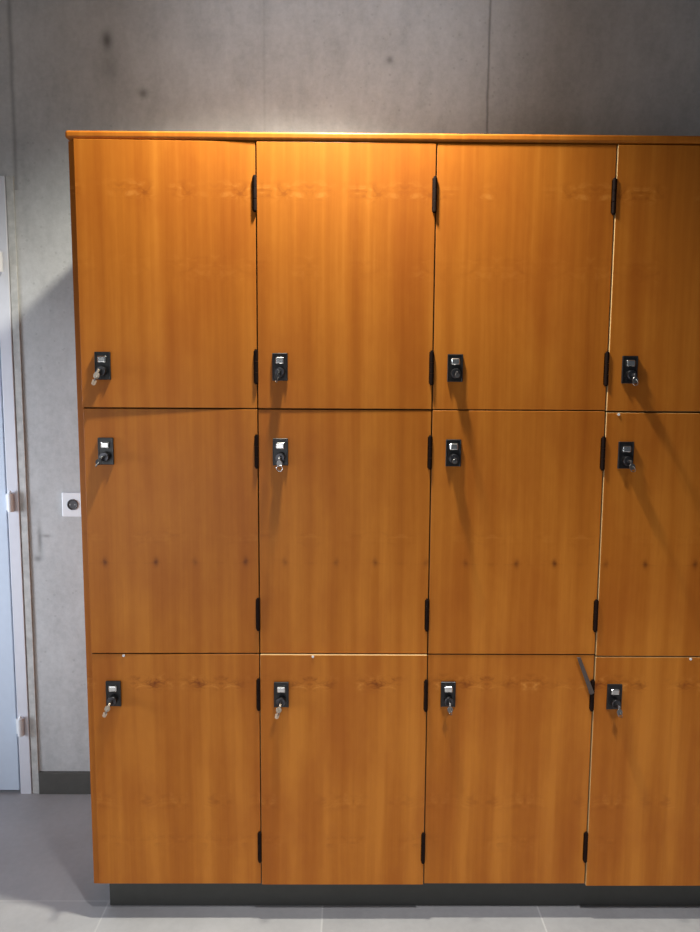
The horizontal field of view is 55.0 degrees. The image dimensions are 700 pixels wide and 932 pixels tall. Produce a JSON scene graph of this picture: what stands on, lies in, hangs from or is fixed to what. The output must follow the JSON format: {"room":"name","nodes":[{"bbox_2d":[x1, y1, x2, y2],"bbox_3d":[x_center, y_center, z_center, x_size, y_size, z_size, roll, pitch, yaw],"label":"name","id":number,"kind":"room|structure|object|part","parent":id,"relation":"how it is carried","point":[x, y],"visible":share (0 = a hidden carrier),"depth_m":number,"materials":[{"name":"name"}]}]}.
{"room":"changing room","nodes":[
{"label":"changing room","id":0,"kind":"room"},
{"bbox_2d":[0,0,699,789],"bbox_3d":[-0.030,-0.377,2.215,7.200,2.950,0.200,0,6,0],"label":"wall","id":1,"kind":"structure","parent":0,"point":[537,67],"depth_m":2.04,"materials":[{"name":"concrete"}]},
{"bbox_2d":[0,176,32,793],"bbox_3d":[-1.545,0.103,2.156,0.975,1.990,0.064,0,6,0],"label":"door","id":2,"kind":"structure","parent":1,"relation":"in","point":[15,747],"depth_m":2.18,"materials":[{"name":"white paint"}]},
{"bbox_2d":[6,176,38,792],"bbox_3d":[-1.044,0.106,2.154,0.023,1.990,0.006,0,6,0],"label":"trim","id":3,"kind":"structure","parent":1,"relation":"attached to","point":[10,196],"depth_m":2.14,"materials":[{"name":"white paint"}]},
{"bbox_2d":[39,771,90,793],"bbox_3d":[1.262,1.070,2.263,4.600,0.076,0.010,0,6,0],"label":"baseboard","id":4,"kind":"structure","parent":1,"relation":"attached to","point":[50,782],"depth_m":2.24,"materials":[{"name":"grey"}]},
{"bbox_2d":[62,492,80,516],"bbox_3d":[-0.880,0.123,2.152,0.080,0.079,0.014,0,6,0],"label":"outlet","id":5,"kind":"object","parent":1,"relation":"attached to","point":[71,501],"visible":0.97,"depth_m":2.15,"materials":[{"name":"white plastic"}]},
{"bbox_2d":[0,789,699,931],"bbox_3d":[-0.024,1.395,-0.144,7.200,0.100,5.250,0,6,0],"label":"floor","id":6,"kind":"structure","parent":0,"point":[47,884],"depth_m":1.75,"materials":[{"name":"grey stone"}]},
{"bbox_2d":[65,131,699,905],"bbox_3d":[0.190,0.177,1.873,1.681,1.920,0.563,0,6,0],"label":"tall cabinet","id":7,"kind":"object","parent":6,"relation":"on","point":[535,584],"visible":0.97,"depth_m":1.61,"materials":[{"name":"orange wood"}]},
{"bbox_3d":[-0.642,0.136,1.886,0.016,1.817,0.520,0,6,0],"label":"panel","id":8,"kind":"part","parent":7,"relation":"part of","materials":[{"name":"orange wood"}]},
{"bbox_2d":[91,369,100,384],"bbox_3d":[-0.577,-0.203,1.536,0.015,0.037,0.023,6,8,43],"label":"key","id":9,"kind":"object","parent":7,"relation":"attached to","point":[96,375],"visible":1,"depth_m":1.53,"materials":[{"name":"metal"}]},
{"bbox_2d":[95,456,103,466],"bbox_3d":[-0.579,-0.011,1.560,0.022,0.025,0.016,-3,7,-30],"label":"key","id":10,"kind":"object","parent":7,"relation":"attached to","point":[98,461],"visible":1,"depth_m":1.55,"materials":[{"name":"metal"}]},
{"bbox_3d":[-0.574,-0.233,1.562,0.036,0.064,0.006,0,6,-2],"label":"lock plate","id":11,"kind":"part","parent":7,"relation":"part of","materials":[{"name":"black plastic"}]},
{"bbox_3d":[-0.575,-0.035,1.585,0.036,0.064,0.006,0,6,-1],"label":"lock plate","id":12,"kind":"part","parent":7,"relation":"part of","materials":[{"name":"black plastic"}]},
{"bbox_2d":[102,701,111,716],"bbox_3d":[-0.583,0.587,1.621,0.024,0.036,0.016,-5,8,-43],"label":"key","id":13,"kind":"object","parent":7,"relation":"attached to","point":[107,708],"visible":1,"depth_m":1.62,"materials":[{"name":"metal"}]},
{"bbox_3d":[-0.579,0.557,1.647,0.036,0.064,0.006,0,6,-1],"label":"lock plate","id":14,"kind":"part","parent":7,"relation":"part of","materials":[{"name":"black plastic"}]},
{"bbox_3d":[-0.421,-0.437,1.558,0.408,0.602,0.019,0,6,-2],"label":"locker door","id":15,"kind":"part","parent":7,"relation":"part of","materials":[{"name":"orange wood"}]},
{"bbox_3d":[-0.424,0.160,1.621,0.408,0.593,0.019,0,6,-1],"label":"locker door","id":16,"kind":"part","parent":7,"relation":"part of","materials":[{"name":"orange wood"}]},
{"bbox_3d":[-0.428,0.757,1.681,0.408,0.600,0.019,0,6,-1],"label":"locker door","id":17,"kind":"part","parent":7,"relation":"part of","materials":[{"name":"orange wood"}]},
{"bbox_2d":[274,370,280,382],"bbox_3d":[-0.164,-0.205,1.545,0.015,0.028,0.019,5,8,41],"label":"key","id":18,"kind":"object","parent":7,"relation":"attached to","point":[277,376],"visible":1,"depth_m":1.54,"materials":[{"name":"metal"}]},
{"bbox_2d":[275,702,281,718],"bbox_3d":[-0.170,0.590,1.622,0.015,0.038,0.021,4,7,35],"label":"key","id":19,"kind":"object","parent":7,"relation":"attached to","point":[278,709],"visible":1,"depth_m":1.62,"materials":[{"name":"metal"}]},
{"bbox_2d":[276,457,282,471],"bbox_3d":[-0.165,-0.004,1.566,0.013,0.035,0.020,-3,7,-27],"label":"key","id":20,"kind":"object","parent":7,"relation":"attached to","point":[279,462],"visible":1,"depth_m":1.56,"materials":[{"name":"metal"}]},
{"bbox_3d":[-0.163,-0.231,1.570,0.036,0.064,0.006,0,6,0],"label":"lock plate","id":21,"kind":"part","parent":7,"relation":"part of","materials":[{"name":"black plastic"}]},
{"bbox_3d":[-0.164,-0.033,1.592,0.036,0.064,0.006,0,6,0],"label":"lock plate","id":22,"kind":"part","parent":7,"relation":"part of","materials":[{"name":"black plastic"}]},
{"bbox_3d":[-0.168,0.559,1.647,0.036,0.064,0.006,0,6,0],"label":"lock plate","id":23,"kind":"part","parent":7,"relation":"part of","materials":[{"name":"black plastic"}]},
{"bbox_3d":[-0.017,0.759,1.681,0.408,0.600,0.019,0,6,0],"label":"locker door","id":24,"kind":"part","parent":7,"relation":"part of","materials":[{"name":"orange wood"}]},
{"bbox_3d":[-0.014,0.162,1.625,0.408,0.593,0.019,0,6,0],"label":"locker door","id":25,"kind":"part","parent":7,"relation":"part of","materials":[{"name":"orange wood"}]},
{"bbox_3d":[-0.010,-0.435,1.563,0.408,0.602,0.019,0,6,0],"label":"locker door","id":26,"kind":"part","parent":7,"relation":"part of","materials":[{"name":"orange wood"}]},
{"bbox_3d":[0.196,-0.771,1.789,1.681,0.018,0.539,0,6,0],"label":"panel","id":27,"kind":"part","parent":7,"relation":"part of","materials":[{"name":"orange wood"}]},
{"bbox_3d":[0.241,0.561,1.654,0.036,0.064,0.006,0,6,0],"label":"lock plate","id":28,"kind":"part","parent":7,"relation":"part of","materials":[{"name":"black plastic"}]},
{"bbox_2d":[447,701,452,714],"bbox_3d":[0.243,0.587,1.628,0.013,0.029,0.019,3,6,21],"label":"key","id":29,"kind":"object","parent":7,"relation":"attached to","point":[449,709],"visible":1,"depth_m":1.62,"materials":[{"name":"metal"}]},
{"bbox_3d":[0.245,-0.031,1.593,0.036,0.064,0.006,0,6,0],"label":"lock plate","id":30,"kind":"part","parent":7,"relation":"part of","materials":[{"name":"black plastic"}]},
{"bbox_3d":[0.246,-0.229,1.574,0.036,0.064,0.006,0,6,0],"label":"lock plate","id":31,"kind":"part","parent":7,"relation":"part of","materials":[{"name":"black plastic"}]},
{"bbox_3d":[0.394,0.761,1.688,0.408,0.600,0.019,0,6,0],"label":"locker door","id":32,"kind":"part","parent":7,"relation":"part of","materials":[{"name":"orange wood"}]},
{"bbox_3d":[0.397,0.164,1.627,0.408,0.593,0.019,0,6,0],"label":"locker door","id":33,"kind":"part","parent":7,"relation":"part of","materials":[{"name":"orange wood"}]},
{"bbox_3d":[0.401,-0.433,1.567,0.408,0.602,0.019,0,6,0],"label":"locker door","id":34,"kind":"part","parent":7,"relation":"part of","materials":[{"name":"orange wood"}]},
{"bbox_3d":[0.649,0.567,1.654,0.036,0.064,0.006,0,6,0],"label":"lock plate","id":35,"kind":"part","parent":7,"relation":"part of","materials":[{"name":"black plastic"}]},
{"bbox_2d":[616,704,622,717],"bbox_3d":[0.652,0.593,1.628,0.014,0.029,0.020,2,6,16],"label":"key","id":36,"kind":"object","parent":7,"relation":"attached to","point":[619,711],"visible":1,"depth_m":1.62,"materials":[{"name":"metal"}]},
{"bbox_3d":[0.653,-0.026,1.594,0.036,0.064,0.006,0,6,0],"label":"lock plate","id":37,"kind":"part","parent":7,"relation":"part of","materials":[{"name":"black plastic"}]},
{"bbox_3d":[0.654,-0.225,1.574,0.036,0.064,0.006,0,6,0],"label":"lock plate","id":38,"kind":"part","parent":7,"relation":"part of","materials":[{"name":"black plastic"}]},
{"bbox_2d":[628,460,635,471],"bbox_3d":[0.657,0.000,1.568,0.014,0.028,0.021,1,6,8],"label":"key","id":39,"kind":"object","parent":7,"relation":"attached to","point":[631,466],"visible":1,"depth_m":1.56,"materials":[{"name":"metal"}]},
{"bbox_2d":[632,373,637,385],"bbox_3d":[0.656,-0.199,1.548,0.014,0.029,0.019,2,6,19],"label":"key","id":40,"kind":"object","parent":7,"relation":"attached to","point":[634,379],"visible":1,"depth_m":1.54,"materials":[{"name":"metal"}]},
{"bbox_3d":[0.804,0.767,1.688,0.408,0.600,0.019,0,6,0],"label":"locker door","id":41,"kind":"part","parent":7,"relation":"part of","materials":[{"name":"orange wood"}]},
{"bbox_3d":[0.808,0.170,1.628,0.408,0.593,0.019,0,6,0],"label":"locker door","id":42,"kind":"part","parent":7,"relation":"part of","materials":[{"name":"orange wood"}]},
{"bbox_3d":[0.811,-0.429,1.567,0.408,0.602,0.019,0,6,0],"label":"locker door","id":43,"kind":"part","parent":7,"relation":"part of","materials":[{"name":"orange wood"}]}
]}

